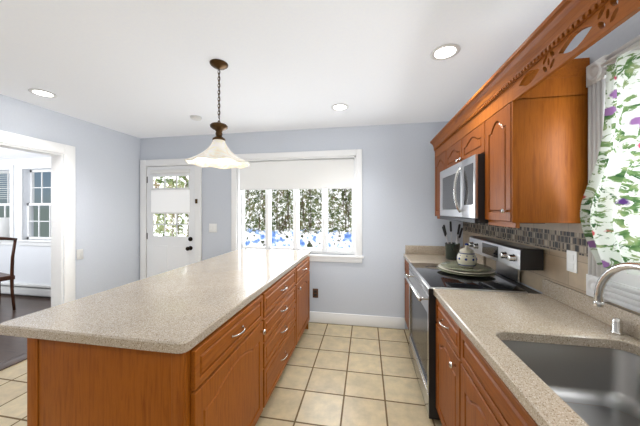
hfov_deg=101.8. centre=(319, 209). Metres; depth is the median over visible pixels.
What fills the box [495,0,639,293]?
wall
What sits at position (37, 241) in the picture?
dining window
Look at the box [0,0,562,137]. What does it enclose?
ceiling
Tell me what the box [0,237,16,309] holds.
dining chair
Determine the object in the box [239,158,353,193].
roller blind
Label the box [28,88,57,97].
recessed light
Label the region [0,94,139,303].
wall
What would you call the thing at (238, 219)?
window
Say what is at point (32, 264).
wall
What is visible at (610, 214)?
floral curtain
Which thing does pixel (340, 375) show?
floor
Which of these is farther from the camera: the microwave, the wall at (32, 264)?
the wall at (32, 264)
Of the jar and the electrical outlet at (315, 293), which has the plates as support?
the jar
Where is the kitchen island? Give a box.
[25,253,309,425]
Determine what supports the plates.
on the range
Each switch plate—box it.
[76,249,82,259]
[209,224,216,231]
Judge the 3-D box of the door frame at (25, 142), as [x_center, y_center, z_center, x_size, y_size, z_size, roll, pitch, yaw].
[-2.999,0.357,1.734,0.170,2.125,2.380,0,0,10]
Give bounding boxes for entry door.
[147,166,194,277]
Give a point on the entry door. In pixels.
(170, 217)
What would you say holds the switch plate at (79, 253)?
attached to the wall at (107, 200)
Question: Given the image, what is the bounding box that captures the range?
[404,236,543,419]
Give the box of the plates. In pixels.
[437,261,496,276]
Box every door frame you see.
[0,130,74,370]
[140,158,201,279]
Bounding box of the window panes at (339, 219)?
[245,189,351,247]
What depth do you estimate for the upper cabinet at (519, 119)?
1.33 m
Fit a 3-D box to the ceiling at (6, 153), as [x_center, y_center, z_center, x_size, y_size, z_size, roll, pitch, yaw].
[-5.341,-0.995,1.554,4.420,0.270,5.880,0,0,10]
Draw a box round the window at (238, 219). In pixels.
[231,149,363,262]
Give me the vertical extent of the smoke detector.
0.030 m
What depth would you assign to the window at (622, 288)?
1.22 m
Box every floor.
[0,294,50,362]
[0,322,441,425]
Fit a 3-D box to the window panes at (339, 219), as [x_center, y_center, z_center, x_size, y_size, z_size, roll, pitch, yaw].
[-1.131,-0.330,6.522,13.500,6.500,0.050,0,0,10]
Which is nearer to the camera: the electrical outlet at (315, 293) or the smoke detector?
the smoke detector
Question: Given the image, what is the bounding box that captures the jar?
[456,243,476,267]
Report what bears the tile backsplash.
attached to the wall at (625, 32)
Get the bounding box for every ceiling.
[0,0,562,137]
[0,147,50,158]
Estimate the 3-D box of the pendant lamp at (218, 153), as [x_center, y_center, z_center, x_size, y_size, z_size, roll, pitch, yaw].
[-0.712,-0.673,1.832,0.441,0.711,0.441,0,0,10]
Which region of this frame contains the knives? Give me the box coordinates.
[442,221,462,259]
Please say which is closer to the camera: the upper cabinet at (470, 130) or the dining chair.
the upper cabinet at (470, 130)
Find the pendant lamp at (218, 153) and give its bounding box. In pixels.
[184,59,249,168]
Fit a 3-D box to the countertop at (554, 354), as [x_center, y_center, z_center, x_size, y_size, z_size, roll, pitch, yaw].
[0.836,0.803,0.378,0.680,1.234,5.429,0,0,10]
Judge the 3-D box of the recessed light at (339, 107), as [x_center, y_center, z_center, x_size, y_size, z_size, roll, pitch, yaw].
[0.200,-1.026,2.600,0.180,0.006,0.180,0,0,10]
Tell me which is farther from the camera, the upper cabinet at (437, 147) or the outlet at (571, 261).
the upper cabinet at (437, 147)
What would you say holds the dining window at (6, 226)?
in the wall at (32, 264)
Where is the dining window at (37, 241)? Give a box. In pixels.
[17,164,50,245]
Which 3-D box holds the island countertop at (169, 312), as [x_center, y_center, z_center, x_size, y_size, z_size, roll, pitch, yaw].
[-0.753,0.510,2.119,0.912,0.040,2.210,0,0,10]
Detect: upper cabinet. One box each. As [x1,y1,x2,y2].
[434,144,444,219]
[442,128,457,170]
[458,104,481,162]
[482,72,587,223]
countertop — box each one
[0,249,309,356]
[403,245,639,425]
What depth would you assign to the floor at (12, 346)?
3.60 m
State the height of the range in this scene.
1.178 m
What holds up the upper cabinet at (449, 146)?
attached to the wall at (625, 32)
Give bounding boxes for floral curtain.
[580,40,639,274]
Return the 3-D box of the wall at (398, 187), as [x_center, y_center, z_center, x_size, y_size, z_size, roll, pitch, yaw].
[-0.448,0.195,3.436,4.560,2.450,0.140,0,0,10]
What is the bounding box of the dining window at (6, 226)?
[0,165,13,244]
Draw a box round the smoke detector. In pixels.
[190,115,201,120]
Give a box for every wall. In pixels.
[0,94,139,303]
[0,157,50,296]
[140,121,462,328]
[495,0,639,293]
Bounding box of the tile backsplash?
[463,222,639,314]
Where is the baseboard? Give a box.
[309,311,404,328]
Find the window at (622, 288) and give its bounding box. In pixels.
[586,35,639,312]
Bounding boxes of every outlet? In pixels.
[313,288,317,297]
[567,250,576,272]
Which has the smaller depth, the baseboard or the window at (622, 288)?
the window at (622, 288)
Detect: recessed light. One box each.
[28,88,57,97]
[331,103,348,110]
[430,43,460,60]
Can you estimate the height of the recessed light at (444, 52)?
0.006 m
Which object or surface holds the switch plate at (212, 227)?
attached to the wall at (398, 187)
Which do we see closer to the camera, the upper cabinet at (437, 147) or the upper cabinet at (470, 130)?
the upper cabinet at (470, 130)
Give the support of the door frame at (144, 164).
attached to the wall at (398, 187)
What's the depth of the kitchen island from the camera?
1.09 m

